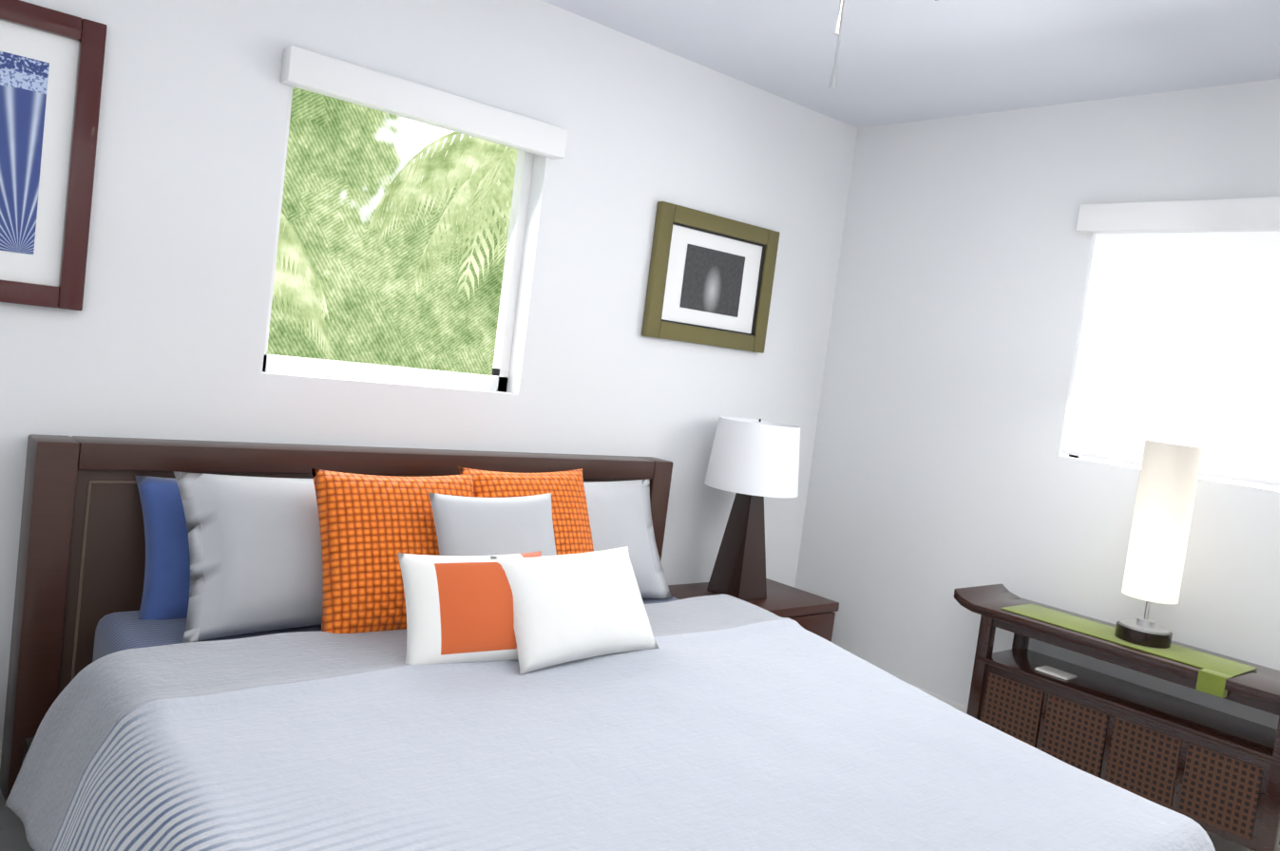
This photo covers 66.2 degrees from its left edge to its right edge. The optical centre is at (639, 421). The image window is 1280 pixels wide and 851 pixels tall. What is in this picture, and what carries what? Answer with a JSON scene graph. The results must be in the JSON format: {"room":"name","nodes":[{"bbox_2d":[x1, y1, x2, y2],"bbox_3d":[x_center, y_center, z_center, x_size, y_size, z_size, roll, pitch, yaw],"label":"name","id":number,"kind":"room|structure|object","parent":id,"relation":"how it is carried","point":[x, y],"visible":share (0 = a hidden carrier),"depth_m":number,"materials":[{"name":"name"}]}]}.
{"room":"bedroom","nodes":[
{"label":"bedroom","id":0,"kind":"room"},
{"bbox_2d":[0,0,859,747],"bbox_3d":[-0.993,-0.257,3.301,5.200,2.600,0.200,4,5,-41],"label":"wall","id":1,"kind":"structure","parent":0,"point":[166,341],"depth_m":3.42,"materials":[{"name":"white paint"}]},
{"bbox_2d":[0,747,1,767],"bbox_3d":[-1.077,0.995,3.301,4.800,0.100,0.017,4,5,-41],"label":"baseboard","id":2,"kind":"structure","parent":1,"relation":"attached to","point":[0,748],"depth_m":2.70,"materials":[{"name":"white"}]},
{"bbox_2d":[0,0,107,310],"bbox_3d":[-1.728,-0.698,2.434,0.670,0.765,0.035,4,5,-41],"label":"picture","id":3,"kind":"object","parent":1,"relation":"attached to","point":[51,66],"visible":1,"depth_m":2.58,"materials":[{"name":"red wood"}]},
{"bbox_2d":[262,45,567,392],"bbox_3d":[-0.770,-0.615,3.340,1.020,0.980,0.205,4,5,-41],"label":"window","id":4,"kind":"structure","parent":1,"relation":"in","point":[334,78],"depth_m":3.31,"materials":[{"name":"white plastic"}]},
{"bbox_2d":[641,201,780,353],"bbox_3d":[0.316,-0.600,4.202,0.710,0.545,0.035,4,5,-41],"label":"picture","id":5,"kind":"object","parent":1,"relation":"attached to","point":[711,279],"visible":1,"depth_m":4.18,"materials":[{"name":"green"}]},
{"bbox_2d":[0,787,1253,850],"bbox_3d":[0.115,1.337,1.902,5.200,0.100,4.150,4,5,-41],"label":"floor","id":6,"kind":"structure","parent":0,"point":[12,835],"depth_m":2.52,"materials":[{"name":"tile"}]},
{"bbox_2d":[0,434,1215,850],"bbox_3d":[-0.072,0.729,2.493,2.372,0.982,2.428,4,5,-41],"label":"bed","id":7,"kind":"object","parent":6,"relation":"on","point":[247,647],"visible":1,"depth_m":2.49,"materials":[{"name":"grey fabric"}]},
{"bbox_2d":[172,471,468,644],"bbox_3d":[-0.894,0.371,2.849,0.840,0.460,0.182,4,-22,-41],"label":"pillow","id":8,"kind":"object","parent":7,"relation":"on","point":[253,544],"depth_m":2.65,"materials":[{"name":"fabric"}]},
{"bbox_2d":[310,467,490,649],"bbox_3d":[-0.671,0.376,2.786,0.500,0.490,0.162,4,-20,-37],"label":"cushion","id":9,"kind":"object","parent":7,"relation":"on","point":[360,524],"depth_m":2.68,"materials":[{"name":"orange fabric"}]},
{"bbox_2d":[428,492,570,652],"bbox_3d":[-0.398,0.419,2.824,0.420,0.440,0.131,4,-19,-41],"label":"cushion","id":10,"kind":"object","parent":7,"relation":"on","point":[459,525],"depth_m":2.78,"materials":[{"name":"fabric"}]},
{"bbox_2d":[458,466,605,631],"bbox_3d":[-0.336,0.389,3.128,0.500,0.500,0.161,4,-19,-44],"label":"cushion","id":11,"kind":"object","parent":7,"relation":"on","point":[570,518],"depth_m":3.14,"materials":[{"name":"fabric"}]},
{"bbox_2d":[457,476,672,616],"bbox_3d":[-0.238,0.416,3.419,0.840,0.460,0.181,4,-22,-41],"label":"pillow","id":12,"kind":"object","parent":7,"relation":"on","point":[620,515],"depth_m":3.53,"materials":[{"name":"fabric"}]},
{"bbox_2d":[489,546,659,675],"bbox_3d":[-0.171,0.511,2.742,0.520,0.320,0.132,3,-29,-46],"label":"cushion","id":13,"kind":"object","parent":7,"relation":"on","point":[559,614],"depth_m":2.65,"materials":[{"name":"fabric"}]},
{"bbox_2d":[4,593,1215,850],"bbox_3d":[0.052,0.890,2.337,2.372,0.431,1.959,4,5,-41],"label":"comforter","id":14,"kind":"object","parent":7,"relation":"on","point":[734,725],"depth_m":2.20,"materials":[{"name":"white fabric"}]},
{"bbox_2d":[668,578,839,642],"bbox_3d":[0.417,0.957,4.257,0.780,0.420,0.445,4,5,-41],"label":"nightstand","id":15,"kind":"object","parent":6,"relation":"on","point":[811,613],"visible":0.06,"depth_m":4.25,"materials":[{"name":"brown wood"}]},
{"bbox_2d":[704,416,800,601],"bbox_3d":[0.463,0.367,4.197,0.400,0.765,0.400,4,5,-41],"label":"lamp","id":16,"kind":"object","parent":15,"relation":"on","point":[753,464],"visible":0.98,"depth_m":4.09,"materials":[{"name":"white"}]},
{"bbox_2d":[953,583,1279,850],"bbox_3d":[1.710,1.056,3.436,0.364,0.650,1.265,4,5,-41],"label":"console","id":17,"kind":"object","parent":6,"relation":"on","point":[1213,772],"visible":0.88,"depth_m":3.31,"materials":[{"name":"brown wood"}]},
{"bbox_2d":[1114,439,1203,649],"bbox_3d":[1.793,0.419,3.401,0.176,0.694,0.176,4,5,-41],"label":"light","id":18,"kind":"object","parent":17,"relation":"on","point":[1161,520],"visible":1,"depth_m":3.33,"materials":[{"name":"white fabric"}]},
{"bbox_2d":[541,0,1279,128],"bbox_3d":[0.448,-1.337,1.726,5.200,0.100,4.150,4,5,-41],"label":"ceiling","id":19,"kind":"structure","parent":0,"point":[902,61],"depth_m":3.48,"materials":[{"name":"white paint"}]},
{"bbox_2d":[828,0,936,90],"bbox_3d":[0.375,-0.947,1.814,1.283,0.699,1.228,4,5,-41],"label":"ceiling fan","id":20,"kind":"object","parent":19,"relation":"hanging from","point":[837,31],"visible":1,"depth_m":1.75,"materials":[{"name":"silver metal"}]},
{"bbox_2d":[794,78,1279,729],"bbox_3d":[2.170,0.128,3.448,0.200,2.600,3.720,4,5,-41],"label":"wall","id":21,"kind":"structure","parent":0,"point":[909,368],"depth_m":4.11,"materials":[{"name":"white paint"}]},
{"bbox_2d":[912,685,1279,850],"bbox_3d":[1.932,1.360,3.463,0.014,0.100,3.690,4,5,-41],"label":"baseboard","id":22,"kind":"structure","parent":21,"relation":"attached to","point":[959,707],"depth_m":4.17,"materials":[{"name":"white"}]},
{"bbox_2d":[1062,196,1279,490],"bbox_3d":[2.046,-0.286,3.519,0.205,0.980,1.015,4,5,-41],"label":"window","id":23,"kind":"structure","parent":21,"relation":"in","point":[1179,341],"depth_m":3.57,"materials":[{"name":"white"}]},
{"label":"outside","id":24,"kind":"structure","parent":0,"visible":0},
{"bbox_2d":[267,87,508,375],"bbox_3d":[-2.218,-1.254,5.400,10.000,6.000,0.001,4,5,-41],"label":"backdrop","id":25,"kind":"structure","parent":24,"point":[346,162],"depth_m":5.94,"materials":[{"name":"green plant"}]},
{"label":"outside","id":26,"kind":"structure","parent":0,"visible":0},
{"bbox_2d":[271,212,330,360],"bbox_3d":[-2.592,-0.034,4.822,2.084,2.572,1.600,4,5,-41],"label":"palm tree","id":27,"kind":"object","parent":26,"point":[296,280],"visible":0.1,"depth_m":4.96,"materials":[{"name":"green plant"}]},
{"bbox_2d":[366,132,517,301],"bbox_3d":[-0.469,-0.328,6.067,2.593,3.515,2.707,4,5,-41],"label":"palm tree","id":28,"kind":"object","parent":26,"point":[484,168],"visible":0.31,"depth_m":5.46,"materials":[{"name":"green plant"}]}
]}

